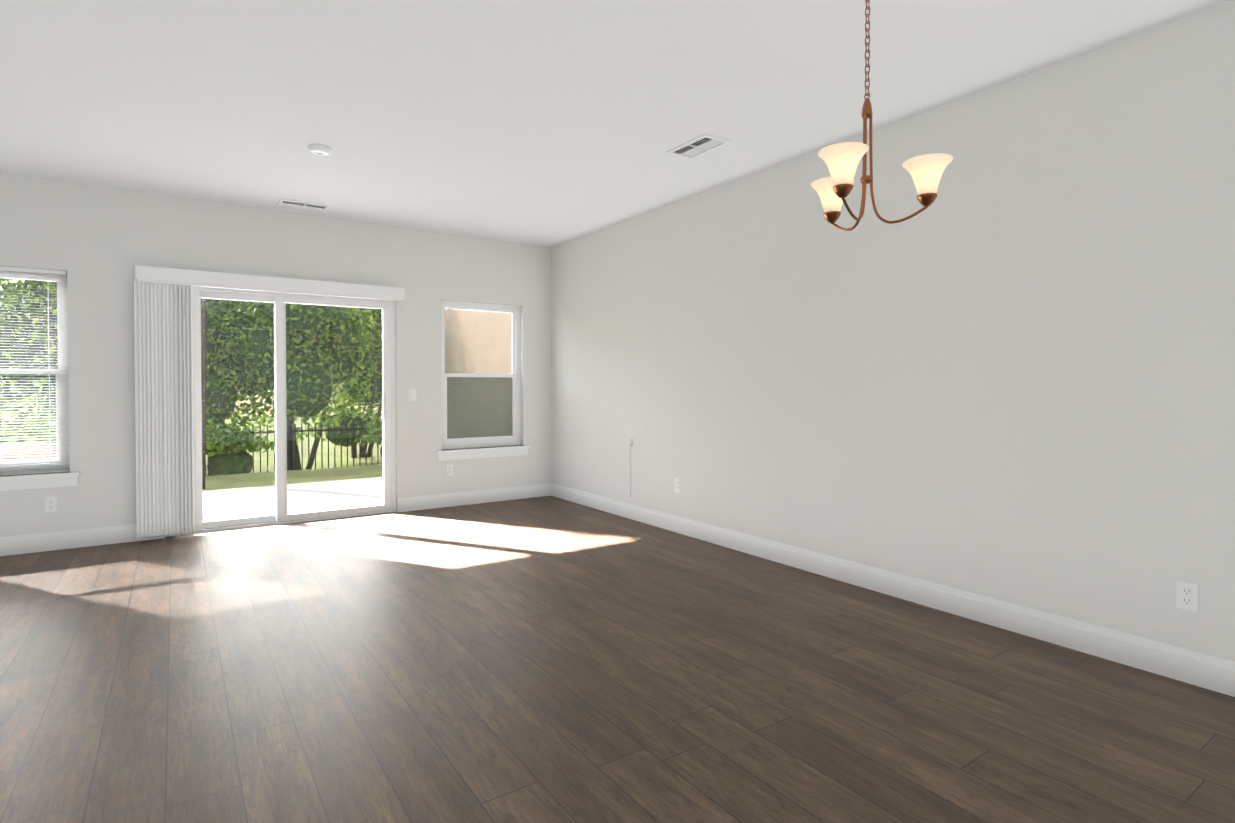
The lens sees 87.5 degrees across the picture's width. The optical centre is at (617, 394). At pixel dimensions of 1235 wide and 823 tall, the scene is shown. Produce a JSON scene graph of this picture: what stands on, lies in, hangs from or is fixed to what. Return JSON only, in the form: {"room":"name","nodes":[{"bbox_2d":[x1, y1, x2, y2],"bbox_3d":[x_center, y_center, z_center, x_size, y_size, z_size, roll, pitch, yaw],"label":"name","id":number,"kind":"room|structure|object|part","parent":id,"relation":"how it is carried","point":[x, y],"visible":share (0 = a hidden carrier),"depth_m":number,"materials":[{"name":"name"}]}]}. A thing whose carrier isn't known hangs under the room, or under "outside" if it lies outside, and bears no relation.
{"room":"empty living room","nodes":[
{"label":"empty living room","id":0,"kind":"room"},
{"bbox_2d":[0,173,550,537],"bbox_3d":[-3.766,-0.220,5.139,7.540,2.740,0.140,-1,1,-34],"label":"wall","id":1,"kind":"structure","parent":0,"point":[97,243],"depth_m":5.37,"materials":[{"name":"beige paint"}]},
{"bbox_2d":[0,271,79,490],"bbox_3d":[-4.506,-0.115,4.601,1.030,1.613,0.180,-1,1,-34],"label":"window","id":2,"kind":"structure","parent":1,"relation":"in","point":[36,481],"depth_m":4.81,"materials":[{"name":"white plastic"}]},
{"bbox_2d":[0,266,68,474],"bbox_3d":[-4.499,-0.168,4.592,0.894,1.504,0.048,-1,1,-34],"label":"window blinds","id":3,"kind":"object","parent":2,"relation":"attached to","point":[30,270],"visible":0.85,"depth_m":4.74,"materials":[{"name":"white plastic"}]},
{"bbox_2d":[44,496,56,512],"bbox_3d":[-4.193,0.816,4.770,0.070,0.115,0.009,-1,1,-34],"label":"electrical outlet","id":4,"kind":"object","parent":1,"relation":"attached to","point":[50,504],"visible":1,"depth_m":4.77,"materials":[{"name":"white plastic"}]},
{"bbox_2d":[0,524,163,555],"bbox_3d":[-5.157,1.098,4.107,3.715,0.135,0.016,-1,1,-34],"label":"baseboard","id":5,"kind":"structure","parent":1,"relation":"attached to","point":[59,540],"depth_m":4.82,"materials":[{"name":"white"}]},
{"bbox_2d":[134,265,404,537],"bbox_3d":[-2.897,0.054,5.591,2.060,2.110,0.104,-1,1,-34],"label":"vertical blinds","id":6,"kind":"object","parent":1,"relation":"attached to","point":[167,339],"visible":0.98,"depth_m":5.13,"materials":[{"name":"white plastic"}]},
{"bbox_2d":[165,287,396,536],"bbox_3d":[-2.913,0.117,5.730,1.830,2.050,0.140,-1,1,-34],"label":"sliding door","id":7,"kind":"structure","parent":1,"relation":"attached to","point":[388,386],"depth_m":5.74,"materials":[{"name":"white plastic"}]},
{"bbox_2d":[409,389,415,400],"bbox_3d":[-1.992,0.004,6.270,0.070,0.115,0.010,-1,1,-34],"label":"light switch","id":8,"kind":"object","parent":1,"relation":"attached to","point":[412,394],"visible":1,"depth_m":6.27,"materials":[{"name":"white plastic"}]},
{"bbox_2d":[446,464,452,475],"bbox_3d":[-1.688,0.760,6.491,0.070,0.115,0.009,-1,1,-34],"label":"electrical outlet","id":9,"kind":"object","parent":1,"relation":"attached to","point":[449,469],"visible":1,"depth_m":6.49,"materials":[{"name":"white plastic"}]},
{"bbox_2d":[398,483,551,511],"bbox_3d":[-1.433,1.060,6.666,1.645,0.135,0.016,-1,1,-34],"label":"baseboard","id":10,"kind":"structure","parent":1,"relation":"attached to","point":[415,503],"depth_m":6.62,"materials":[{"name":"white"}]},
{"bbox_2d":[436,300,529,460],"bbox_3d":[-1.411,-0.147,6.728,1.020,1.613,0.180,-1,1,-34],"label":"window","id":11,"kind":"structure","parent":1,"relation":"in","point":[481,409],"depth_m":6.78,"materials":[{"name":"white plastic"}]},
{"bbox_2d":[0,0,1228,247],"bbox_3d":[-1.079,-1.592,1.207,7.540,0.120,9.630,-1,1,-34],"label":"ceiling","id":12,"kind":"structure","parent":0,"point":[544,122],"depth_m":3.31,"materials":[{"name":"white paint"}]},
{"bbox_2d":[277,198,329,211],"bbox_3d":[-2.638,-1.588,5.420,0.370,0.012,0.210,-1,1,-34],"label":"ceiling vent","id":13,"kind":"object","parent":12,"relation":"in","point":[302,205],"visible":1,"depth_m":5.41,"materials":[{"name":"white plastic"}]},
{"bbox_2d":[308,144,331,155],"bbox_3d":[-1.902,-1.555,4.119,0.136,0.040,0.136,-1,1,-34],"label":"smoke detector","id":14,"kind":"object","parent":12,"relation":"attached to","point":[319,149],"visible":1,"depth_m":4.08,"materials":[{"name":"white plastic"}]},
{"bbox_2d":[667,133,730,159],"bbox_3d":[0.509,-1.568,4.088,0.210,0.012,0.370,-1,1,-34],"label":"ceiling vent","id":15,"kind":"object","parent":12,"relation":"in","point":[702,144],"visible":1,"depth_m":4.07,"materials":[{"name":"white plastic"}]},
{"bbox_2d":[811,0,952,230],"bbox_3d":[0.876,-1.085,2.360,0.505,0.927,0.512,-1,1,-34],"label":"chandelier","id":16,"kind":"object","parent":12,"relation":"hanging from","point":[842,160],"visible":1,"depth_m":2.29,"materials":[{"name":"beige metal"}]},
{"bbox_3d":[0.876,-0.777,2.365,0.505,0.122,0.512,-1,1,-34],"label":"lamp shade","id":17,"kind":"part","parent":16,"relation":"part of","materials":[{"name":"beige glass"}]},
{"bbox_2d":[0,496,1234,822],"bbox_3d":[-1.079,1.258,1.249,7.540,0.100,9.630,-1,1,-34],"label":"floor","id":18,"kind":"structure","parent":0,"point":[544,660],"depth_m":2.56,"materials":[{"name":"brown wood"}]},
{"bbox_2d":[551,0,1234,660],"bbox_3d":[2.011,-0.192,3.266,0.140,2.740,9.490,-1,1,-34],"label":"wall","id":19,"kind":"structure","parent":0,"point":[1001,366],"depth_m":3.36,"materials":[{"name":"beige paint"}]},
{"bbox_2d":[629,439,632,496],"bbox_3d":[0.120,0.674,5.886,0.024,0.530,0.040,-1,1,-34],"label":"cord","id":20,"kind":"object","parent":19,"relation":"attached to","point":[631,442],"visible":0.96,"depth_m":5.89,"materials":[{"name":"white plastic"}]},
{"bbox_2d":[675,478,679,492],"bbox_3d":[0.497,0.757,5.352,0.009,0.115,0.070,-1,1,-34],"label":"electrical outlet","id":21,"kind":"object","parent":19,"relation":"attached to","point":[677,485],"visible":1,"depth_m":5.34,"materials":[{"name":"white plastic"}]},
{"bbox_2d":[552,483,1234,696],"bbox_3d":[1.907,1.110,3.298,0.016,0.135,9.350,-1,1,-34],"label":"baseboard","id":22,"kind":"structure","parent":19,"relation":"attached to","point":[1188,665],"depth_m":3.37,"materials":[{"name":"white"}]},
{"bbox_2d":[1176,580,1198,611],"bbox_3d":[2.349,0.832,2.658,0.009,0.115,0.070,-1,1,-34],"label":"electrical outlet","id":23,"kind":"object","parent":19,"relation":"attached to","point":[1187,595],"visible":1,"depth_m":2.65,"materials":[{"name":"white plastic"}]},
{"label":"outside","id":24,"kind":"structure","parent":0,"visible":0},
{"bbox_2d":[1,413,382,490],"bbox_3d":[-14.733,1.474,21.077,60.000,0.880,38.510,-1,1,-34],"label":"lawn","id":25,"kind":"structure","parent":24,"point":[361,472],"depth_m":10.62,"materials":[{"name":"green plant"}]},
{"bbox_2d":[0,442,56,459],"bbox_3d":[-9.117,0.924,4.548,8.550,0.770,0.100,-1,1,-34],"label":"patio slab","id":26,"kind":"object","parent":25,"relation":"on","point":[25,448],"depth_m":6.60,"materials":[{"name":"beige"}]},
{"bbox_2d":[0,278,57,442],"bbox_3d":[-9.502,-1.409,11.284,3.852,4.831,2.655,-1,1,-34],"label":"tree","id":27,"kind":"object","parent":25,"relation":"on","point":[17,295],"depth_m":10.44,"materials":[{"name":"green plant"}]},
{"bbox_2d":[0,420,378,475],"bbox_3d":[-6.930,1.122,11.454,22.028,1.270,0.056,-1,1,-34],"label":"fence","id":28,"kind":"object","parent":25,"relation":"on","point":[290,425],"depth_m":12.19,"materials":[{"name":"black metal"}]},
{"bbox_2d":[201,298,206,488],"bbox_3d":[-5.227,-1.580,8.398,1.654,5.668,1.376,-1,1,-34],"label":"trunk","id":29,"kind":"object","parent":25,"relation":"on","point":[203,361],"depth_m":8.32,"materials":[{"name":"green plant"}]},
{"bbox_2d":[205,299,244,475],"bbox_3d":[-7.938,-0.326,12.243,2.576,4.268,1.925,-1,1,-34],"label":"trunk","id":30,"kind":"object","parent":25,"relation":"on","point":[211,395],"depth_m":12.07,"materials":[{"name":"green plant"}]},
{"bbox_2d":[206,299,299,434],"bbox_3d":[-8.002,-1.204,12.312,3.797,4.394,2.774,-1,1,-34],"label":"tree","id":31,"kind":"object","parent":30,"relation":"attached to","point":[221,366],"depth_m":12.15,"materials":[{"name":"green plant"}]},
{"bbox_2d":[207,447,253,475],"bbox_3d":[-6.636,1.333,11.053,0.685,0.860,0.480,-1,1,-34],"label":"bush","id":32,"kind":"object","parent":25,"relation":"on","point":[224,463],"depth_m":10.88,"materials":[{"name":"green plant"}]},
{"bbox_2d":[206,424,275,454],"bbox_3d":[-6.635,0.757,11.073,1.402,0.511,0.989,-1,1,-34],"label":"shrub","id":33,"kind":"object","parent":32,"relation":"attached to","point":[249,444],"depth_m":11.03,"materials":[{"name":"green plant"}]},
{"bbox_2d":[202,477,382,520],"bbox_3d":[-3.498,1.198,7.013,4.400,0.090,2.610,-1,1,-34],"label":"patio slab","id":34,"kind":"object","parent":25,"relation":"on","point":[357,501],"depth_m":7.12,"materials":[{"name":"concrete"}]},
{"bbox_2d":[225,302,359,470],"bbox_3d":[-6.640,-0.553,13.354,2.576,4.703,1.685,-1,1,-34],"label":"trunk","id":35,"kind":"object","parent":25,"relation":"on","point":[307,326],"depth_m":12.89,"materials":[{"name":"green plant"}]},
{"bbox_2d":[206,300,381,443],"bbox_3d":[-6.690,-1.494,13.376,3.745,4.942,2.698,-1,1,-34],"label":"tree","id":36,"kind":"object","parent":35,"relation":"attached to","point":[319,362],"depth_m":12.94,"materials":[{"name":"green plant"}]},
{"bbox_2d":[325,306,381,457],"bbox_3d":[-6.435,-0.855,16.230,2.576,5.214,1.925,-1,1,-34],"label":"trunk","id":37,"kind":"object","parent":25,"relation":"on","point":[362,422],"depth_m":15.72,"materials":[{"name":"green plant"}]},
{"bbox_2d":[307,307,382,433],"bbox_3d":[-6.563,-1.838,16.304,3.819,5.540,2.823,-1,1,-34],"label":"tree","id":38,"kind":"object","parent":37,"relation":"attached to","point":[367,316],"depth_m":15.69,"materials":[{"name":"green plant"}]},
{"bbox_2d":[445,309,511,373],"bbox_3d":[1.652,-2.037,14.392,8.900,6.400,14.400,-1,1,-34],"label":"neighbouring house","id":39,"kind":"structure","parent":25,"relation":"on","point":[468,365],"depth_m":13.57,"materials":[{"name":"beige"}]},
{"bbox_3d":[-7.125,1.242,10.351,0.856,1.048,0.600,-1,1,-34],"label":"trunk","id":40,"kind":"object","parent":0,"visible":0},
{"bbox_2d":[206,417,241,456],"bbox_3d":[-7.112,0.667,10.356,1.906,0.711,1.378,-1,1,-34],"label":"shrub","id":41,"kind":"object","parent":40,"relation":"attached to","point":[218,444],"depth_m":10.49,"materials":[{"name":"green plant"}]},
{"bbox_3d":[-8.253,1.218,9.697,0.913,1.110,0.640,-1,1,-34],"label":"trunk","id":42,"kind":"object","parent":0,"visible":0},
{"bbox_2d":[0,403,56,443],"bbox_3d":[-8.245,0.577,9.661,2.034,0.912,1.438,-1,1,-34],"label":"shrub","id":43,"kind":"object","parent":42,"relation":"attached to","point":[18,422],"depth_m":9.36,"materials":[{"name":"green plant"}]},
{"bbox_3d":[-4.245,1.244,12.694,0.799,0.991,0.560,-1,1,-34],"label":"trunk","id":44,"kind":"object","parent":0,"visible":0},
{"bbox_2d":[354,416,382,445],"bbox_3d":[-4.252,0.626,12.744,1.758,0.721,1.441,-1,1,-34],"label":"shrub","id":45,"kind":"object","parent":44,"relation":"attached to","point":[369,429],"depth_m":12.32,"materials":[{"name":"green plant"}]},
{"bbox_3d":[-11.093,-0.207,10.481,2.576,4.109,1.925,-1,1,-34],"label":"trunk","id":46,"kind":"object","parent":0,"visible":0},
{"bbox_2d":[0,279,41,443],"bbox_3d":[-11.112,-1.073,10.565,3.709,4.184,2.829,-1,1,-34],"label":"tree","id":47,"kind":"object","parent":46,"relation":"attached to","point":[1,393],"depth_m":11.04,"materials":[{"name":"green plant"}]}
]}

